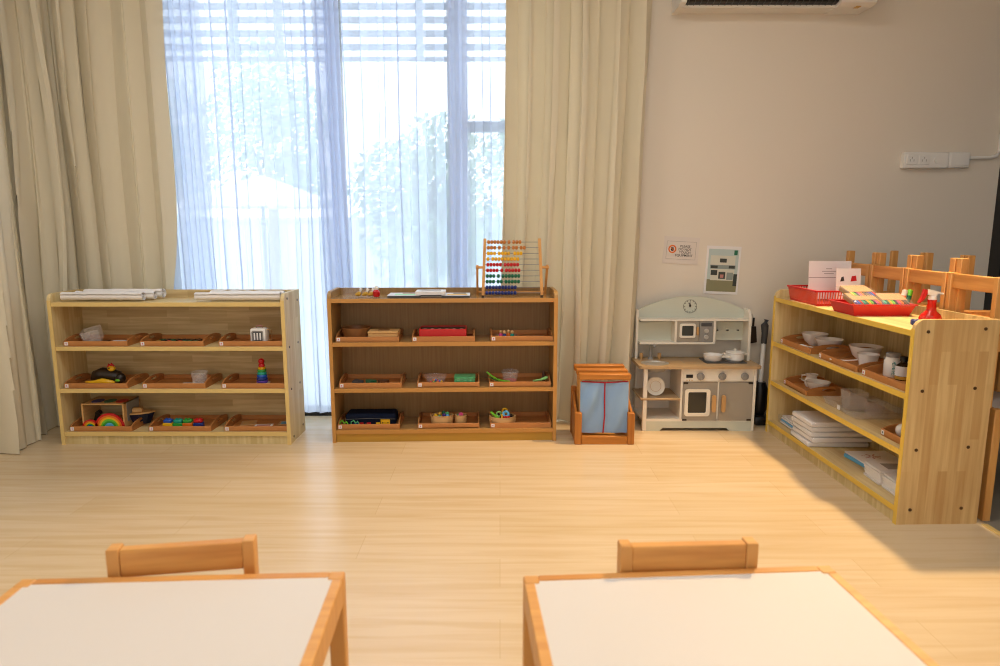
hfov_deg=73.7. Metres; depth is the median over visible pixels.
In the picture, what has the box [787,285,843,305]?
basket
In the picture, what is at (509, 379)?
pompom
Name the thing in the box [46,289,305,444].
shelf
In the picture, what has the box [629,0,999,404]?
wall
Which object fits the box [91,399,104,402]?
panel
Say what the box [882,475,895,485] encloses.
booklet
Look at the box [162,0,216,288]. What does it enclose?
sheer curtain
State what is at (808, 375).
milk jug
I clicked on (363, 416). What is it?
case
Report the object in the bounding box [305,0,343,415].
window
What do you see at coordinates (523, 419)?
wooden tray
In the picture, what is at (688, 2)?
air vent
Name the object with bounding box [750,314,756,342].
dustpan
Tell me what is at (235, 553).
chair
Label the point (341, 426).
wooden tray
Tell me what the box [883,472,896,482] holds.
booklet
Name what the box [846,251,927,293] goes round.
chair
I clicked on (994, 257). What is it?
door
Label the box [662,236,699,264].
wall sign
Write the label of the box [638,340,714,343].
shelf
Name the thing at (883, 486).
booklet
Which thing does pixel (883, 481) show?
booklet
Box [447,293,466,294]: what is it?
picture
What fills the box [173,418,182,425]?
block
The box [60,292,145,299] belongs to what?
rolled mat
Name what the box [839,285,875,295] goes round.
pack
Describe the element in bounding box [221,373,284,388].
wooden tray
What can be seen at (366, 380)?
block
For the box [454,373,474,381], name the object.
box
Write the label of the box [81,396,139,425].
box
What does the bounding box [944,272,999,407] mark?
chair
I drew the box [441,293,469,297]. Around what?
picture book
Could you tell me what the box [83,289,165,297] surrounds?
rolled mat
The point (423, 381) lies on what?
wooden tray
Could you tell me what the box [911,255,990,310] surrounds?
chair
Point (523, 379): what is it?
wooden tray
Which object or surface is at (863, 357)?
cup
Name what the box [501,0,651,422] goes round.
curtain
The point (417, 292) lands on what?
photo
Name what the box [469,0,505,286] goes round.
sheer curtain
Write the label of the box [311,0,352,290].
sheer curtain
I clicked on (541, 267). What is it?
abacus
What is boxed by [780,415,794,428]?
paper bag
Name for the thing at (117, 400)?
panel
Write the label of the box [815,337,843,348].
bowl
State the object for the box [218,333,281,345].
wooden tray
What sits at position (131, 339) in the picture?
wooden tray
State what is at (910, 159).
outlet
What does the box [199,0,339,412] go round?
sheer curtain
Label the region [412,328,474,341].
wooden tray
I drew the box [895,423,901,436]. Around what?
ball
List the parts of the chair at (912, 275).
leg, rail, leg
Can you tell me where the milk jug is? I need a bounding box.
[801,373,817,386]
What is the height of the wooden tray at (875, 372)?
0.048 m
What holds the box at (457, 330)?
in the wooden tray at (470, 336)
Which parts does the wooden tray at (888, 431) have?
panel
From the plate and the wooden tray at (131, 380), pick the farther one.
the plate
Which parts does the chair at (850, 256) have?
leg, leg, leg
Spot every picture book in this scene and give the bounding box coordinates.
[387,293,420,297]
[421,295,441,297]
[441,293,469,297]
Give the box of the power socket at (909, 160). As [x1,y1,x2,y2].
[900,152,948,168]
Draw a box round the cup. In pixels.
[857,352,879,364]
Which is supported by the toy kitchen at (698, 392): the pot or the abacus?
the pot
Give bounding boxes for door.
[983,168,999,309]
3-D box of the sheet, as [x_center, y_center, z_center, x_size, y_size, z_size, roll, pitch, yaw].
[1.731,-0.238,3.315,0.120,0.164,0.023,0,9,3]
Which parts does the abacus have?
stand leg, stand leg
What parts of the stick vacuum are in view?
dust tank, handle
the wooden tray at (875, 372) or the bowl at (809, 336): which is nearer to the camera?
the wooden tray at (875, 372)
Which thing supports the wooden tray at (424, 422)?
on the shelf at (520, 311)
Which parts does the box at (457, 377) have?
lid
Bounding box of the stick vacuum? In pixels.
[754,319,768,424]
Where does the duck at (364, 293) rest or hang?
in the display box
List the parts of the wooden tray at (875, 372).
panel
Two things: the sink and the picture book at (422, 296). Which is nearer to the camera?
the picture book at (422, 296)
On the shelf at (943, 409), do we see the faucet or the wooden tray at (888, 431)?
the wooden tray at (888, 431)
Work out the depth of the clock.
3.87 m
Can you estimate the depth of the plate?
3.79 m
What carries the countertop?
on the toy kitchen at (698, 392)
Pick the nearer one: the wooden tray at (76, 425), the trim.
the trim
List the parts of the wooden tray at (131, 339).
panel, panel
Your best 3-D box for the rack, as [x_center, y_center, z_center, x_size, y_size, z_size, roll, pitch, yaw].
[0.551,0.376,3.607,0.314,0.396,0.235,0,9,0]
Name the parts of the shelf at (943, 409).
panel, panel, blue cap, panel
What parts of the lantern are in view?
window panel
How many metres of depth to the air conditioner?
3.57 m
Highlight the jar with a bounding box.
[883,352,900,377]
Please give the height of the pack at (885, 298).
0.061 m
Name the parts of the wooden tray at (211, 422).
panel, panel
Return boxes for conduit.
[970,133,999,158]
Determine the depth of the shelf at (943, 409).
2.57 m
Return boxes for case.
[345,409,397,423]
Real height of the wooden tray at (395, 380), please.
0.048 m
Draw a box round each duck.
[355,288,364,295]
[362,288,371,295]
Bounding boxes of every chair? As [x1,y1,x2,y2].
[105,534,258,576]
[617,537,758,572]
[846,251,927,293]
[851,262,869,286]
[868,264,904,293]
[876,253,965,302]
[903,268,948,309]
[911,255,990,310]
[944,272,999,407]
[954,258,999,335]
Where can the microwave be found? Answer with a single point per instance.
(687, 331)
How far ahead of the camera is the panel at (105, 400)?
3.60 m
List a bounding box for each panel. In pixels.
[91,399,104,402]
[104,399,116,402]
[116,399,128,402]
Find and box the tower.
[256,358,269,382]
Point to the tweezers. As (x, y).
(497, 379)
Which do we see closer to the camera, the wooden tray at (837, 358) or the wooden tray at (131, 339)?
the wooden tray at (837, 358)
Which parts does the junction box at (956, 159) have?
lid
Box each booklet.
[844,453,864,467]
[845,451,897,463]
[863,472,882,484]
[864,463,883,475]
[864,468,882,480]
[865,461,897,472]
[865,467,881,477]
[865,471,882,482]
[881,484,894,495]
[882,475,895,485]
[882,480,895,489]
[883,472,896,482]
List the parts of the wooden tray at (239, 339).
panel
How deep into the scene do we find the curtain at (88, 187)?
3.63 m
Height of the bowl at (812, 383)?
0.050 m
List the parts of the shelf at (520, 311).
panel, panel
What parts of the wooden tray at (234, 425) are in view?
panel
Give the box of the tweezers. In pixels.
[486,372,509,381]
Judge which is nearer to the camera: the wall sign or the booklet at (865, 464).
the booklet at (865, 464)
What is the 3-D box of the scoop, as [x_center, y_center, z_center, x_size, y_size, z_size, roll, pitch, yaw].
[0.216,0.253,3.603,0.081,0.040,0.040,-1,9,-6]
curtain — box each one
[0,0,176,453]
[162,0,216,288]
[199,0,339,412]
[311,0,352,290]
[447,0,470,286]
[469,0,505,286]
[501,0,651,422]
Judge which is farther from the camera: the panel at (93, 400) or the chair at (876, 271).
the panel at (93, 400)
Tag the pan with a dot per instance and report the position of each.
(709, 356)
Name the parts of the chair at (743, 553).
leg, leg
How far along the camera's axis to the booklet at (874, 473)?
2.83 m
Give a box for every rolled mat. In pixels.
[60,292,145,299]
[75,291,156,298]
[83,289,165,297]
[194,292,281,299]
[210,290,285,292]
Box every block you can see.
[163,418,172,425]
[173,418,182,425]
[182,418,193,425]
[193,417,204,425]
[352,379,363,382]
[365,379,376,382]
[378,379,388,382]
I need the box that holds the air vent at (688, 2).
[686,0,838,5]
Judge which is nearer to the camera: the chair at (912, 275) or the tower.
the chair at (912, 275)
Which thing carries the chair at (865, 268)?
on the table
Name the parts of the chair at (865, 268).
rail, leg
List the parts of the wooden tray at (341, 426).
panel, panel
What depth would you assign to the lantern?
3.48 m
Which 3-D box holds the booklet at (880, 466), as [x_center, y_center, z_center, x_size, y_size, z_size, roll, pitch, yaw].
[1.686,0.572,2.845,0.191,0.010,0.125,0,9,2]
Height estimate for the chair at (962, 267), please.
0.500 m
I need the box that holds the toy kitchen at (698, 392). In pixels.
[631,296,761,430]
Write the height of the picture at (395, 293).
0.001 m
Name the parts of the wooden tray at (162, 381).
panel, panel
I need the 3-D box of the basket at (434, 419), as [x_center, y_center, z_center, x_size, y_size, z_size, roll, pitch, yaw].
[-0.315,0.470,3.625,0.125,0.057,0.085,0,9,-2]
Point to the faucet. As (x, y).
(651, 346)
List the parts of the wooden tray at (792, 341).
panel, panel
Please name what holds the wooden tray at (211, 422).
on the shelf at (178, 312)
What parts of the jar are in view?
lid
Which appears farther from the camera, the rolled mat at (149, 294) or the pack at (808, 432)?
the rolled mat at (149, 294)
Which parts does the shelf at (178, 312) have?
panel, panel, panel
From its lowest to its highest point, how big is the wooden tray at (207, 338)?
0.048 m
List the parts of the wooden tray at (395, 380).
panel, panel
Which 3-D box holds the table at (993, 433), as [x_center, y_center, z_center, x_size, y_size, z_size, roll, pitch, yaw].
[2.125,0.464,2.885,0.480,0.450,0.635,0,9,0]
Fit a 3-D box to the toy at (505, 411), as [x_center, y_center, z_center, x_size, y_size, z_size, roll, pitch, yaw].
[0.032,0.438,3.608,0.041,0.040,0.024,0,9,0]
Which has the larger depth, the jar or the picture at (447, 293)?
the picture at (447, 293)
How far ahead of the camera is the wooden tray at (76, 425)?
3.52 m
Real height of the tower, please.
0.140 m
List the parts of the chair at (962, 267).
leg, rail, rail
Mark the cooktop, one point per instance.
(724, 361)
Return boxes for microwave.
[677,321,698,341]
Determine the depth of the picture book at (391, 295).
3.48 m
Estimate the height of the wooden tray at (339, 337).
0.048 m
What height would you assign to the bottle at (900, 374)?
0.096 m
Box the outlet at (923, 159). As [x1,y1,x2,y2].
[919,155,929,163]
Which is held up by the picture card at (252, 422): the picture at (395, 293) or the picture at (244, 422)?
the picture at (244, 422)
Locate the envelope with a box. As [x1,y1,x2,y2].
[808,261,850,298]
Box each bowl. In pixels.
[341,325,370,336]
[801,331,828,345]
[805,379,830,390]
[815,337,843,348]
[849,343,883,358]
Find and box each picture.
[243,421,254,423]
[395,293,414,294]
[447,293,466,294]
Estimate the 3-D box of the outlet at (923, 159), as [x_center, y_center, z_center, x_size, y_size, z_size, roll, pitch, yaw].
[2.400,-0.979,3.773,0.060,0.050,0.004,0,9,0]
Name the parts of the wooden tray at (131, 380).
panel, panel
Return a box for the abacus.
[476,238,548,296]
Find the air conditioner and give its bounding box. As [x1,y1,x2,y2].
[671,0,877,14]
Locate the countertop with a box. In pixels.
[631,357,761,368]
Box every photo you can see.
[415,290,445,294]
[703,246,741,294]
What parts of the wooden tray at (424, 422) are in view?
panel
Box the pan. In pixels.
[703,352,730,360]
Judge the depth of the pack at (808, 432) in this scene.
3.26 m
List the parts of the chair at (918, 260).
leg, leg, leg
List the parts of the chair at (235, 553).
leg, leg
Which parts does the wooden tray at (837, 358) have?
panel, panel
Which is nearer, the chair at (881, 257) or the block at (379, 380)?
the chair at (881, 257)
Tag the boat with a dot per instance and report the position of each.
(137, 412)
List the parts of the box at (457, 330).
lid panel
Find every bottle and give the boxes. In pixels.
[373,286,379,296]
[894,356,907,380]
[917,289,943,319]
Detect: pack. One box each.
[791,430,868,446]
[792,411,846,426]
[792,416,854,431]
[793,421,864,436]
[793,426,871,442]
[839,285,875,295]
[843,293,881,304]
[875,293,909,304]
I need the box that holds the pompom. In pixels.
[504,378,516,381]
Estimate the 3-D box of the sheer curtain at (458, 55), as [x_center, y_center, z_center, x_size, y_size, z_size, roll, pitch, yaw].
[-0.229,-0.773,3.783,0.121,2.550,0.032,-1,9,-5]
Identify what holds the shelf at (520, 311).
on the floor
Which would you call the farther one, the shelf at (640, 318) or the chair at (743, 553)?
the shelf at (640, 318)
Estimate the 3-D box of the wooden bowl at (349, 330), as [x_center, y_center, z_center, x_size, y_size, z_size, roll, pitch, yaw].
[-0.772,-0.004,3.590,0.158,0.058,0.158,0,9,0]
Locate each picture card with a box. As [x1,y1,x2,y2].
[240,420,256,425]
[255,424,273,425]
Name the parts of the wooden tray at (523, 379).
panel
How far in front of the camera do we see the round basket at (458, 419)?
3.60 m
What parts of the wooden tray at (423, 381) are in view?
panel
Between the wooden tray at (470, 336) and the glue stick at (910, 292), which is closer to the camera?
the glue stick at (910, 292)
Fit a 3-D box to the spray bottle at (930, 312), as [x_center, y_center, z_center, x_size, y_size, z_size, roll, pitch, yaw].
[1.732,-0.110,2.684,0.089,0.134,0.082,7,12,39]
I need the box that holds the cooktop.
[699,358,746,363]
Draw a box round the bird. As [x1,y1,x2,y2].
[85,363,125,382]
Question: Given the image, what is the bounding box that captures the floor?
[0,416,999,665]
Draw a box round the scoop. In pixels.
[533,376,547,381]
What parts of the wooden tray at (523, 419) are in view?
panel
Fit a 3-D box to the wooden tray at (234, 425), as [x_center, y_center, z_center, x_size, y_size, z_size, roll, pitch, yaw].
[-1.292,0.480,3.631,0.330,0.048,0.222,0,9,0]
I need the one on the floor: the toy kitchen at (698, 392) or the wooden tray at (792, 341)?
the toy kitchen at (698, 392)
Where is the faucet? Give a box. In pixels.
[648,344,655,359]
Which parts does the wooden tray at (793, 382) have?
panel, panel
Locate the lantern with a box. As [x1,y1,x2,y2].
[250,325,271,340]
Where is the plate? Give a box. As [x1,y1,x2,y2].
[647,377,664,394]
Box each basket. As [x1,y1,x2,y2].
[430,412,453,422]
[455,413,466,422]
[489,412,515,422]
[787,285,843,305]
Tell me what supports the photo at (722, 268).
attached to the wall
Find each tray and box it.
[63,333,147,345]
[64,373,148,388]
[70,415,152,430]
[140,333,220,345]
[142,373,222,388]
[149,414,227,430]
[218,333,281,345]
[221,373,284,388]
[224,414,286,430]
[335,329,403,341]
[337,412,403,429]
[339,373,405,387]
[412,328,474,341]
[417,372,478,387]
[418,411,478,428]
[488,372,550,386]
[489,411,550,427]
[490,328,552,340]
[780,334,849,353]
[784,375,849,395]
[819,348,883,372]
[827,299,918,315]
[862,364,905,390]
[881,423,900,443]
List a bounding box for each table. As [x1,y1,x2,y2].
[0,572,348,665]
[523,566,938,665]
[977,391,999,520]
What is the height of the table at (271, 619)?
0.450 m
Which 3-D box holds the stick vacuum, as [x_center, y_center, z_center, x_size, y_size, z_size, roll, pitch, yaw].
[1.519,0.227,3.880,0.098,0.605,0.151,0,9,0]
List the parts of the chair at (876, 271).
leg, rail, leg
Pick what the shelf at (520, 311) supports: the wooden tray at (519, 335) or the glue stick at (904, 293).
the wooden tray at (519, 335)
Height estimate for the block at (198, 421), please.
0.052 m
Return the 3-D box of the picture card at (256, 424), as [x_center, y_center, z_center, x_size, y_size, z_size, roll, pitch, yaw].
[-1.275,0.502,3.590,0.095,0.004,0.080,-1,9,-7]
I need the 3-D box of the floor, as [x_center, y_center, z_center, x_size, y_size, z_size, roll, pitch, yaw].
[0.000,1.119,0.595,6.000,0.122,7.220,0,9,0]
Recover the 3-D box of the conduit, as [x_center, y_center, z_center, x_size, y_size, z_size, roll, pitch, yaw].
[2.758,-1.643,3.695,0.186,1.324,0.018,0,9,0]
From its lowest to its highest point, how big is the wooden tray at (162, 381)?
0.048 m
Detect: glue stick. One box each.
[901,289,907,297]
[906,289,912,302]
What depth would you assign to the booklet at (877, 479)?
2.83 m
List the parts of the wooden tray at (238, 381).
panel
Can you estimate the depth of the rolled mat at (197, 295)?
3.44 m
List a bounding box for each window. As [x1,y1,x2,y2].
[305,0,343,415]
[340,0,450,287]
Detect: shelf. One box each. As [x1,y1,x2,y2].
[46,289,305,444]
[327,287,557,442]
[632,388,679,399]
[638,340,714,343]
[639,317,748,320]
[765,289,999,524]
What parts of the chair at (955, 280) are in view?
leg, rail, leg, leg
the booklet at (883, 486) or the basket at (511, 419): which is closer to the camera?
the booklet at (883, 486)
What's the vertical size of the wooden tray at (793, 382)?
0.048 m
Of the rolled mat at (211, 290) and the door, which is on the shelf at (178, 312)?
the rolled mat at (211, 290)
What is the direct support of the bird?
on the wooden tray at (131, 380)
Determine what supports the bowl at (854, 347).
on the wooden tray at (837, 358)
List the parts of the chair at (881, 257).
leg, leg, leg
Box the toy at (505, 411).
[502,410,509,415]
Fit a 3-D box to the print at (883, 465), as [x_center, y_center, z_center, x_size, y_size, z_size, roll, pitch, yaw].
[1.681,0.568,2.840,0.090,0.001,0.070,0,9,2]
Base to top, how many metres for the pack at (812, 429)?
0.026 m
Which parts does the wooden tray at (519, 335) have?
panel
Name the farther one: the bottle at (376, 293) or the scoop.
the scoop
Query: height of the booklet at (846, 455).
0.016 m
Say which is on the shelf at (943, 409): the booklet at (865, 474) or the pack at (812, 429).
the booklet at (865, 474)
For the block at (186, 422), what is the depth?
3.56 m
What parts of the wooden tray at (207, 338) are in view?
panel, panel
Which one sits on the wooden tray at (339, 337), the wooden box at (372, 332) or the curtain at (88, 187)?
the wooden box at (372, 332)
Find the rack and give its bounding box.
[570,364,634,444]
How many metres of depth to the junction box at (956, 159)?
3.78 m
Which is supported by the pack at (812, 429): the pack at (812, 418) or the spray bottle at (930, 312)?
the pack at (812, 418)
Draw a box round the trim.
[981,524,999,535]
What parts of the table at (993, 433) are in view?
table panel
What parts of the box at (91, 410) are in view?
frame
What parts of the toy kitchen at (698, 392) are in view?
post, post, panel, arched panel, oven glass, oven door, knob, microwave panel, handle, control panel, knob, handle, peg panel, cupboard door, knob, panel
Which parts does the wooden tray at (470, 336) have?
panel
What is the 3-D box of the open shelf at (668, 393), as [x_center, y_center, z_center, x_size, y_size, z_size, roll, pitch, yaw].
[0.897,0.352,3.846,0.224,0.012,0.242,0,9,0]
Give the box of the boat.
[130,406,155,423]
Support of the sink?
in the toy kitchen at (698, 392)
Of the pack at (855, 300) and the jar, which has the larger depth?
the pack at (855, 300)
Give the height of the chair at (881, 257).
0.500 m
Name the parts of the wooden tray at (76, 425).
panel, panel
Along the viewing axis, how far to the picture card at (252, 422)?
3.65 m
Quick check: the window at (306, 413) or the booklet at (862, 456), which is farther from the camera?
the window at (306, 413)
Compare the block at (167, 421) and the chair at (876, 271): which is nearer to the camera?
the chair at (876, 271)
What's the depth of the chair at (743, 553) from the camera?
1.36 m
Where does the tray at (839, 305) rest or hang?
on the shelf at (943, 409)
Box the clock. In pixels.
[683,300,696,312]
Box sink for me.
[641,360,668,372]
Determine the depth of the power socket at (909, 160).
3.77 m
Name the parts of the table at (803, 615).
leg, short rail, long rail, leg, short rail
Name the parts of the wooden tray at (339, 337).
panel, panel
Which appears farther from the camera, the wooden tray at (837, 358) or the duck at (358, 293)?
the duck at (358, 293)
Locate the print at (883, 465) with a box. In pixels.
[880,463,897,468]
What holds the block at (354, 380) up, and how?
in the wooden tray at (395, 380)
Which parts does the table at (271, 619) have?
short rail, leg, long rail, short rail, leg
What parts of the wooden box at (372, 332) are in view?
lid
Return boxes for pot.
[722,349,747,360]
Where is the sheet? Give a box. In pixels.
[836,268,860,298]
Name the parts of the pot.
pot, lid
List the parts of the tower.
knob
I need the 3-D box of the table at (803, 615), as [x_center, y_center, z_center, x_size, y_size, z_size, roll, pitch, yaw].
[0.379,0.742,1.154,0.635,0.450,0.480,-1,9,-4]
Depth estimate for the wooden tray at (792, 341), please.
3.41 m
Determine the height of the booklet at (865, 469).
0.010 m
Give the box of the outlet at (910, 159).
[906,155,917,163]
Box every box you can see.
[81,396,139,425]
[368,329,399,336]
[419,325,466,335]
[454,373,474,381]
[948,152,969,167]
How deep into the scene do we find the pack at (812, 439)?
3.26 m
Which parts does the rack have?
post, panel, post, rail, red trim, post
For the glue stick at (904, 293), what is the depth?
2.92 m

